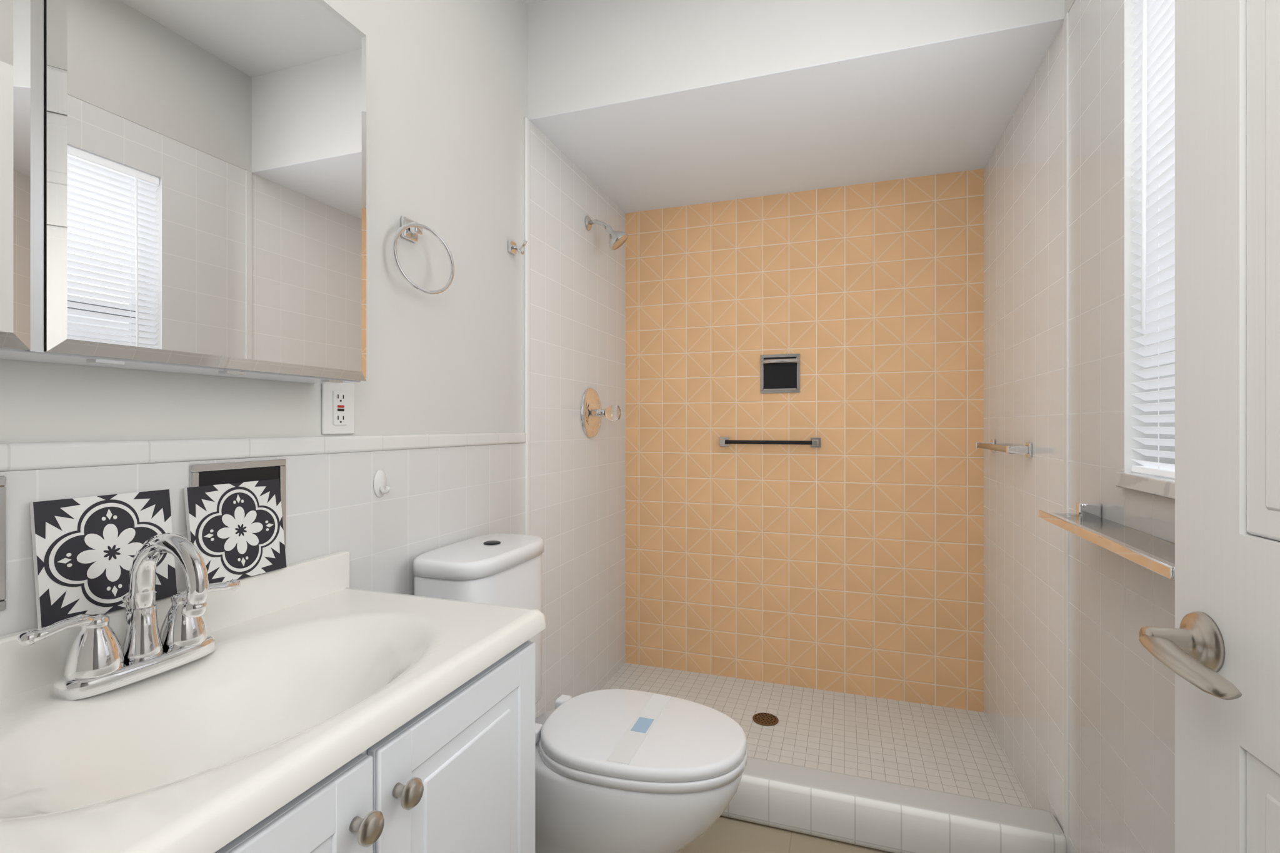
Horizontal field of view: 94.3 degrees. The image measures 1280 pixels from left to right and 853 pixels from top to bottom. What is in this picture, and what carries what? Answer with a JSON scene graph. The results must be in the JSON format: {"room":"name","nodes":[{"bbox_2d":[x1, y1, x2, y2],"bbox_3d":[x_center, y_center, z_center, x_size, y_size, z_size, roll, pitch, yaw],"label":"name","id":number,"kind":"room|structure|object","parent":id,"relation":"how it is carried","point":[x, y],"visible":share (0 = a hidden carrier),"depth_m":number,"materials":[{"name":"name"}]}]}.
{"room":"bathroom","nodes":[
{"label":"bathroom","id":0,"kind":"room"},
{"bbox_2d":[0,0,527,443],"bbox_3d":[-0.704,-0.120,1.128,0.154,2.440,3.675,0,0,19],"label":"wall","id":1,"kind":"structure","parent":0,"point":[446,97],"depth_m":1.41,"materials":[{"name":"white paint"}]},
{"bbox_2d":[0,0,366,383],"bbox_3d":[-0.679,-0.398,0.769,0.125,0.644,0.732,0,0,19],"label":"medicine cabinet mirror","id":2,"kind":"object","parent":1,"relation":"attached to","point":[182,186],"visible":1,"depth_m":0.79,"materials":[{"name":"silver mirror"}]},
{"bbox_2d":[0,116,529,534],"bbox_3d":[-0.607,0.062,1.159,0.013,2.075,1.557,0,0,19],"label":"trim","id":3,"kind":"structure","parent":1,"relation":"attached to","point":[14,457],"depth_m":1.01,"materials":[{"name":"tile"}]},
{"bbox_2d":[0,120,625,718],"bbox_3d":[-0.467,0.062,1.575,0.008,2.075,2.435,0,0,19],"label":"tile","id":4,"kind":"structure","parent":1,"relation":"attached to","point":[434,498],"depth_m":1.97,"materials":[{"name":"white tile"}]},
{"bbox_2d":[0,476,6,611],"bbox_3d":[-0.784,0.140,0.633,0.005,0.160,0.162,0,0,19],"label":"soap niche","id":5,"kind":"object","parent":4,"relation":"attached to","point":[2,543],"visible":1,"depth_m":0.70,"materials":[{"name":"silver metal"}]},
{"bbox_2d":[190,459,286,548],"bbox_3d":[-0.662,0.140,0.987,0.005,0.160,0.164,0,0,19],"label":"soap niche","id":6,"kind":"object","parent":4,"relation":"attached to","point":[209,474],"visible":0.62,"depth_m":0.99,"materials":[{"name":"silver metal"}]},
{"bbox_2d":[373,469,390,497],"bbox_3d":[-0.550,0.125,1.279,0.028,0.060,0.037,0,0,19],"label":"hook","id":7,"kind":"object","parent":4,"relation":"attached to","point":[381,488],"depth_m":1.28,"materials":[{"name":"white plastic"}]},
{"bbox_2d":[580,387,621,438],"bbox_3d":[-0.137,-0.050,2.332,0.122,0.200,0.200,0,0,19],"label":"shower valve","id":8,"kind":"object","parent":4,"relation":"attached to","point":[592,412],"visible":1,"depth_m":2.31,"materials":[{"name":"silver metal"}]},
{"bbox_2d":[585,215,628,249],"bbox_3d":[-0.123,-0.751,2.312,0.160,0.138,0.087,0,0,19],"label":"shower head","id":9,"kind":"object","parent":4,"relation":"attached to","point":[617,239],"visible":1,"depth_m":2.29},
{"bbox_2d":[321,383,354,434],"bbox_3d":[-0.599,-0.035,1.182,0.010,0.103,0.078,0,0,19],"label":"outlet","id":10,"kind":"object","parent":1,"relation":"attached to","point":[337,408],"visible":0.92,"depth_m":1.18,"materials":[{"name":"white plastic"}]},
{"bbox_2d":[391,216,454,294],"bbox_3d":[-0.502,-0.389,1.362,0.075,0.177,0.156,0,0,19],"label":"towel ring","id":11,"kind":"object","parent":1,"relation":"attached to","point":[410,229],"visible":1,"depth_m":1.35,"materials":[{"name":"silver metal"}]},
{"bbox_2d":[508,239,527,254],"bbox_3d":[-0.365,-0.537,1.790,0.056,0.044,0.036,0,0,19],"label":"robe hook","id":12,"kind":"object","parent":1,"relation":"attached to","point":[513,247],"visible":1,"depth_m":1.78,"materials":[{"name":"silver metal"}]},
{"bbox_2d":[523,0,548,5],"bbox_3d":[0.060,-1.390,0.865,1.770,0.100,3.675,0,0,19],"label":"ceiling","id":13,"kind":"structure","parent":0,"point":[528,2],"depth_m":1.88,"materials":[{"name":"paint"}]},
{"bbox_2d":[527,0,1064,213],"bbox_3d":[0.473,-1.157,2.074,1.456,0.365,0.880,0,0,19],"label":"soffit beam","id":14,"kind":"structure","parent":13,"relation":"attached to","point":[639,105],"depth_m":1.81,"materials":[{"name":"paint"}]},
{"bbox_2d":[680,816,891,852],"bbox_3d":[0.060,1.130,0.865,1.770,0.060,3.675,0,0,19],"label":"floor","id":15,"kind":"structure","parent":0,"point":[722,834],"depth_m":1.57,"materials":[{"name":"beige tile"}]},
{"bbox_2d":[0,478,545,852],"bbox_3d":[-0.496,0.597,0.742,0.477,1.006,0.780,0,0,19],"label":"bathroom vanity","id":16,"kind":"object","parent":15,"relation":"on","point":[249,690],"visible":1,"depth_m":0.77,"materials":[{"name":"white paint"}]},
{"bbox_2d":[16,532,240,701],"bbox_3d":[-0.614,0.229,0.764,0.148,0.183,0.253,0,0,19],"label":"faucet","id":17,"kind":"object","parent":16,"relation":"on","point":[97,668],"depth_m":0.75,"materials":[{"name":"silver metal"}]},
{"bbox_2d":[413,533,748,852],"bbox_3d":[-0.128,0.697,1.379,0.749,0.806,0.360,0,0,19],"label":"toilet","id":18,"kind":"object","parent":15,"relation":"on","point":[625,771],"visible":0.79,"depth_m":1.25,"materials":[{"name":"white ceramic"}]},
{"bbox_2d":[600,662,1029,807],"bbox_3d":[0.490,1.094,2.113,1.450,0.012,0.795,0,0,19],"label":"shower floor","id":19,"kind":"structure","parent":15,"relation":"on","point":[953,750],"depth_m":2.11,"materials":[{"name":"tile"}]},
{"bbox_2d":[752,712,778,726],"bbox_3d":[0.464,1.085,2.196,0.094,0.005,0.094,0,0,19],"label":"shower drain","id":20,"kind":"object","parent":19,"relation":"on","point":[765,719],"visible":1,"depth_m":2.19,"materials":[{"name":"gold metal"}]},
{"bbox_2d":[625,168,983,712],"bbox_3d":[0.639,-0.120,2.546,1.770,2.440,0.120,0,0,19],"label":"wall","id":21,"kind":"structure","parent":0,"point":[847,556],"depth_m":2.45,"materials":[{"name":"orange tile"}]},
{"bbox_2d":[719,436,821,447],"bbox_3d":[0.538,0.070,2.490,0.422,0.042,0.050,0,0,19],"label":"grab bar","id":22,"kind":"object","parent":21,"relation":"attached to","point":[812,442],"visible":1,"depth_m":2.47,"materials":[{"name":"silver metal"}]},
{"bbox_2d":[760,353,799,393],"bbox_3d":[0.586,-0.218,2.488,0.164,0.164,0.023,0,0,19],"label":"soap dish","id":23,"kind":"object","parent":21,"relation":"attached to","point":[779,373],"visible":1,"depth_m":2.49,"materials":[{"name":"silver metal"}]},
{"bbox_2d":[983,0,1174,852],"bbox_3d":[0.821,-0.120,0.603,0.160,2.440,3.675,0,0,19],"label":"wall","id":24,"kind":"structure","parent":0,"point":[1121,739],"depth_m":1.35,"materials":[{"name":"white tile"}]},
{"bbox_2d":[720,756,1067,852],"bbox_3d":[0.342,1.035,1.683,1.450,0.130,0.115,0,0,19],"label":"shower curb","id":25,"kind":"structure","parent":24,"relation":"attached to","point":[889,817],"depth_m":1.54,"materials":[{"name":"tile"}]},
{"bbox_2d":[975,439,1031,458],"bbox_3d":[1.153,0.070,1.903,0.058,0.042,0.472,0,0,19],"label":"towel bar","id":26,"kind":"object","parent":24,"relation":"attached to","point":[1026,450],"visible":0.98,"depth_m":1.71,"materials":[{"name":"silver metal"}]},
{"bbox_2d":[1063,12,1068,852],"bbox_3d":[1.014,0.062,1.411,0.006,2.075,0.026,0,0,19],"label":"trim","id":27,"kind":"structure","parent":24,"relation":"attached to","point":[1066,424],"depth_m":1.40,"materials":[{"name":"tile"}]},
{"bbox_2d":[1064,0,1074,17],"bbox_3d":[0.765,-1.157,0.686,0.002,0.365,1.555,0,0,19],"label":"wall","id":28,"kind":"structure","parent":24,"relation":"attached to","point":[1068,4],"depth_m":1.40,"materials":[{"name":"white paint"}]},
{"bbox_2d":[1038,501,1174,580],"bbox_3d":[0.823,0.183,1.010,0.102,0.046,0.554,0,0,19],"label":"shelf","id":29,"kind":"object","parent":24,"relation":"attached to","point":[1087,522],"depth_m":0.99,"materials":[{"name":"silver metal"}]},
{"bbox_2d":[1115,471,1174,499],"bbox_3d":[0.846,0.102,0.814,0.098,0.028,0.634,0,0,19],"label":"window sill","id":30,"kind":"structure","parent":24,"relation":"attached to","point":[1164,487],"depth_m":1.01,"materials":[{"name":"stone"}]},
{"bbox_2d":[1131,0,1174,478],"bbox_3d":[0.829,-0.370,0.824,0.036,0.915,0.612,0,0,19],"label":"window blind","id":31,"kind":"object","parent":24,"relation":"attached to","point":[1154,64],"visible":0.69,"depth_m":1.04,"materials":[{"name":"white plastic"}]},
{"bbox_3d":[-0.269,-0.120,0.156,1.610,2.440,0.120,0,0,19],"label":"wall","id":32,"kind":"structure","parent":0,"visible":0},
{"bbox_2d":[1175,0,1279,852],"bbox_3d":[0.594,0.073,0.361,0.035,2.030,0.810,0,0,15],"label":"door","id":33,"kind":"structure","parent":32,"relation":"in","point":[1227,355],"depth_m":0.66,"materials":[{"name":"paint"}]},
{"bbox_2d":[1138,611,1242,699],"bbox_3d":[0.621,0.256,0.670,0.072,0.069,0.158,0,0,19],"label":"door lever","id":34,"kind":"object","parent":33,"relation":"attached to","point":[1191,650],"visible":1,"depth_m":0.68,"materials":[{"name":"silver metal"}]}
]}

